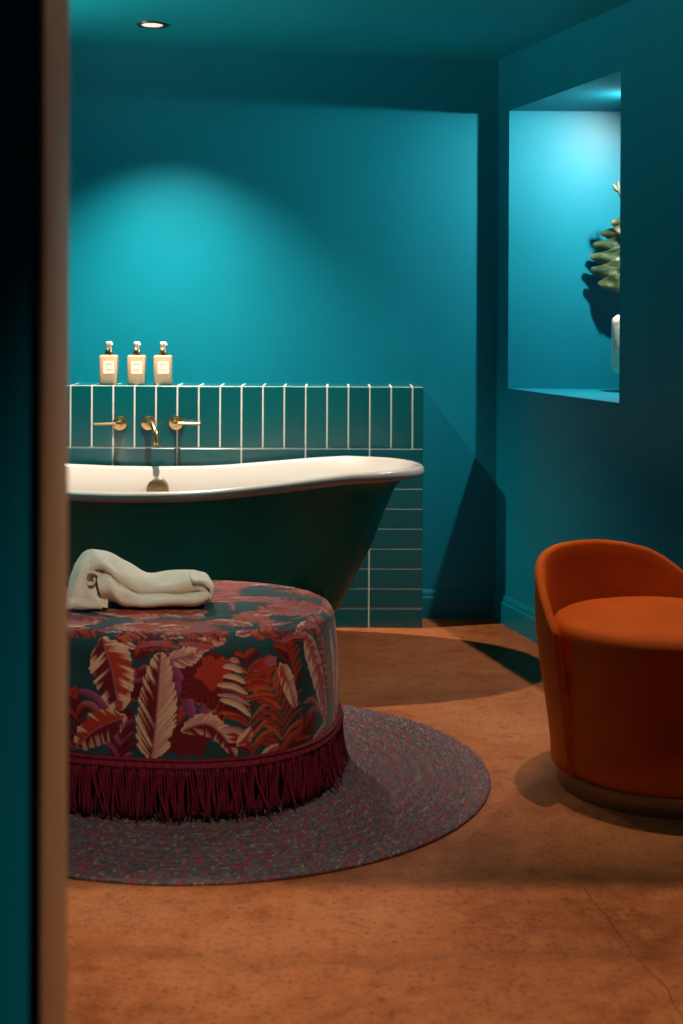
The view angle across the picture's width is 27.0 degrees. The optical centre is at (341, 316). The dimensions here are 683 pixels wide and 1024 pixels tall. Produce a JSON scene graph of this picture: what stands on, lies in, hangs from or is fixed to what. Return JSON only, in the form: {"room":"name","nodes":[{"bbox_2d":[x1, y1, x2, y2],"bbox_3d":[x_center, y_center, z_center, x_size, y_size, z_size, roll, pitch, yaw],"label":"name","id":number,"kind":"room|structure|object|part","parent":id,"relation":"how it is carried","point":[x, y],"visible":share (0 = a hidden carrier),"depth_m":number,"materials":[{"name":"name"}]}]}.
{"room":"bathroom","nodes":[
{"label":"bathroom","id":0,"kind":"room"},
{"bbox_2d":[0,0,38,1023],"bbox_3d":[-0.185,-0.051,1.212,4.570,2.600,0.095,0,0,0],"label":"wall","id":1,"kind":"structure","parent":0,"point":[19,19],"depth_m":1.17,"materials":[{"name":"teal paint"}]},
{"bbox_2d":[38,0,68,1023],"bbox_3d":[0.509,0.239,1.212,1.533,2.027,0.109,0,0,0],"label":"door frame","id":2,"kind":"structure","parent":1,"relation":"in","point":[53,14],"depth_m":1.20,"materials":[{"name":"brown wood"}]},
{"bbox_2d":[68,383,423,627],"bbox_3d":[-1.013,0.759,5.825,2.682,0.971,0.210,0,0,0],"label":"wall","id":3,"kind":"structure","parent":0,"point":[239,422],"depth_m":5.72,"materials":[{"name":"tile"}]},
{"bbox_2d":[99,341,118,384],"bbox_3d":[-0.948,0.187,5.796,0.072,0.175,0.064,0,0,0],"label":"soap bottle","id":4,"kind":"object","parent":3,"relation":"on","point":[108,363],"visible":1,"depth_m":5.77,"materials":[{"name":"beige plastic"}]},
{"bbox_2d":[94,416,126,430],"bbox_3d":[-0.925,0.427,5.697,0.128,0.059,0.053,0,0,0],"label":"handle","id":5,"kind":"object","parent":3,"relation":"attached to","point":[119,423],"visible":1,"depth_m":5.71,"materials":[{"name":"gold metal"}]},
{"bbox_3d":[-0.940,0.428,5.684,0.099,0.014,0.012,0,0,0],"label":"lever","id":6,"kind":"part","parent":5,"relation":"part of","materials":[{"name":"gold metal"}]},
{"bbox_3d":[-0.890,0.427,5.691,0.025,0.025,0.041,0,0,0],"label":"stem","id":7,"kind":"part","parent":5,"relation":"part of","materials":[{"name":"gold metal"}]},
{"bbox_2d":[127,341,145,384],"bbox_3d":[-0.834,0.187,5.796,0.072,0.175,0.064,0,0,0],"label":"soap bottle","id":8,"kind":"object","parent":3,"relation":"on","point":[136,363],"visible":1,"depth_m":5.77,"materials":[{"name":"beige plastic"}]},
{"bbox_2d":[141,416,158,447],"bbox_3d":[-0.746,0.454,5.651,0.057,0.114,0.183,0,0,-25],"label":"spout","id":9,"kind":"object","parent":3,"relation":"attached to","point":[147,422],"visible":1,"depth_m":5.60,"materials":[{"name":"gold metal"}]},
{"bbox_2d":[154,342,172,384],"bbox_3d":[-0.727,0.188,5.796,0.072,0.175,0.064,0,0,0],"label":"soap bottle","id":10,"kind":"object","parent":3,"relation":"on","point":[163,363],"visible":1,"depth_m":5.77,"materials":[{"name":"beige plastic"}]},
{"bbox_2d":[169,415,199,429],"bbox_3d":[-0.629,0.425,5.697,0.128,0.059,0.053,0,0,0],"label":"handle","id":11,"kind":"object","parent":3,"relation":"attached to","point":[176,422],"visible":1,"depth_m":5.71,"materials":[{"name":"gold metal"}]},
{"bbox_3d":[-0.664,0.425,5.691,0.025,0.025,0.041,0,0,0],"label":"stem","id":12,"kind":"part","parent":11,"relation":"part of","materials":[{"name":"gold metal"}]},
{"bbox_3d":[-0.615,0.426,5.684,0.099,0.014,0.012,0,0,0],"label":"lever","id":13,"kind":"part","parent":11,"relation":"part of","materials":[{"name":"gold metal"}]},
{"bbox_2d":[68,47,497,589],"bbox_3d":[-0.901,-0.054,5.990,3.138,2.600,0.120,0,0,0],"label":"wall","id":14,"kind":"structure","parent":0,"point":[262,218],"depth_m":5.93,"materials":[{"name":"teal paint"}]},
{"bbox_2d":[422,589,494,618],"bbox_3d":[0.485,1.194,5.920,0.313,0.117,0.020,0,0,0],"label":"baseboard","id":15,"kind":"structure","parent":14,"relation":"attached to","point":[437,603],"depth_m":5.91,"materials":[{"name":"teal paint"}]},
{"bbox_2d":[69,0,631,59],"bbox_3d":[-0.179,-1.245,3.598,4.570,0.411,4.865,0,0,0],"label":"ceiling","id":16,"kind":"structure","parent":0,"point":[456,29],"depth_m":5.32,"materials":[{"name":"teal paint"}]},
{"bbox_2d":[136,21,167,28],"bbox_3d":[-0.719,-1.112,5.408,0.120,0.010,0.120,0,0,0],"label":"recessed light","id":17,"kind":"object","parent":16,"relation":"in","point":[144,24],"visible":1,"depth_m":5.39,"materials":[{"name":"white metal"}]},
{"bbox_2d":[142,23,162,26],"bbox_3d":[-0.719,-1.111,5.408,0.083,0.004,0.083,0,0,0],"label":"diffuser","id":18,"kind":"object","parent":17,"relation":"attached to","point":[143,24],"depth_m":5.40,"materials":[{"name":"beige plastic"}]},
{"bbox_2d":[67,618,682,1023],"bbox_3d":[-0.192,1.299,2.575,4.570,0.100,6.950,0,0,0],"label":"floor","id":19,"kind":"structure","parent":0,"point":[550,904],"depth_m":2.96,"materials":[{"name":"orange concrete"}]},
{"bbox_2d":[68,456,424,612],"bbox_3d":[-0.641,0.876,5.195,1.892,0.742,0.879,0,0,0],"label":"bathtub","id":20,"kind":"object","parent":19,"relation":"on","point":[309,524],"visible":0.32,"depth_m":4.88,"materials":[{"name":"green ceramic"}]},
{"bbox_2d":[68,456,424,502],"bbox_3d":[-0.641,0.798,5.195,1.886,0.588,0.866,0,0,0],"label":"bathtub rim","id":21,"kind":"object","parent":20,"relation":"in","point":[330,479],"depth_m":5.44,"materials":[{"name":"white ceramic"}]},
{"bbox_2d":[67,704,490,885],"bbox_3d":[-0.363,1.242,3.885,1.532,0.010,1.532,0,0,30],"label":"round rug","id":22,"kind":"object","parent":19,"relation":"on","point":[406,785],"visible":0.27,"depth_m":3.47,"materials":[{"name":"fabric"}]},
{"bbox_2d":[67,580,350,823],"bbox_3d":[-0.458,1.002,3.904,0.965,0.461,0.904,0,0,0],"label":"ottoman","id":23,"kind":"object","parent":22,"relation":"on","point":[234,695],"visible":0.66,"depth_m":3.53,"materials":[{"name":"fabric"}]},
{"bbox_2d":[68,549,213,609],"bbox_3d":[-0.540,0.698,3.843,0.397,0.142,0.221,0,0,-3],"label":"towel","id":24,"kind":"object","parent":23,"relation":"on","point":[98,577],"visible":0.98,"depth_m":3.77,"materials":[{"name":"white fabric"}]},
{"bbox_2d":[535,539,682,818],"bbox_3d":[0.849,0.950,3.859,0.652,0.609,0.652,0,0,0],"label":"tub chair","id":25,"kind":"object","parent":19,"relation":"on","point":[609,613],"visible":1,"depth_m":3.67,"materials":[{"name":"orange fabric"}]},
{"bbox_3d":[0.873,1.001,3.835,0.604,0.411,0.604,0,0,0],"label":"seat","id":26,"kind":"part","parent":25,"relation":"part of","materials":[{"name":"orange fabric"}]},
{"bbox_2d":[533,388,618,398],"bbox_3d":[1.264,0.425,5.215,0.969,0.262,1.190,0,0,0],"label":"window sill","id":27,"kind":"structure","parent":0,"point":[606,393],"depth_m":5.53,"materials":[{"name":"teal paint"}]},
{"bbox_2d":[611,315,619,373],"bbox_3d":[1.161,0.140,5.560,0.210,0.308,0.210,0,0,0],"label":"vase","id":28,"kind":"object","parent":27,"relation":"on","point":[615,325],"visible":0.06,"depth_m":5.53,"materials":[{"name":"ceramic"}]},
{"bbox_2d":[589,179,619,294],"bbox_3d":[1.101,-0.248,5.661,0.240,0.594,0.170,0,0,16],"label":"stem","id":29,"kind":"object","parent":28,"relation":"in","point":[609,259],"visible":0.27,"depth_m":5.71,"materials":[{"name":"green plant"}]},
{"bbox_2d":[533,111,620,388],"bbox_3d":[1.317,-0.293,5.860,1.069,1.700,0.100,0,0,0],"label":"wall","id":30,"kind":"structure","parent":0,"point":[577,153],"depth_m":5.81,"materials":[{"name":"teal paint"}]},
{"bbox_2d":[535,81,620,110],"bbox_3d":[1.271,-0.991,5.215,0.969,0.305,1.190,0,0,0],"label":"ceiling","id":31,"kind":"structure","parent":0,"point":[606,98],"depth_m":5.57,"materials":[{"name":"teal paint"}]},
{"bbox_2d":[496,0,682,608],"bbox_3d":[1.346,-0.043,3.595,0.096,2.600,4.873,0,0,-16],"label":"wall","id":32,"kind":"structure","parent":0,"point":[570,467],"depth_m":4.90,"materials":[{"name":"teal paint"}]},
{"bbox_2d":[492,590,536,642],"bbox_3d":[1.281,1.198,3.592,0.020,0.117,4.847,0,0,-16],"label":"baseboard","id":33,"kind":"structure","parent":32,"relation":"attached to","point":[515,615],"depth_m":5.69,"materials":[{"name":"teal paint"}]}
]}

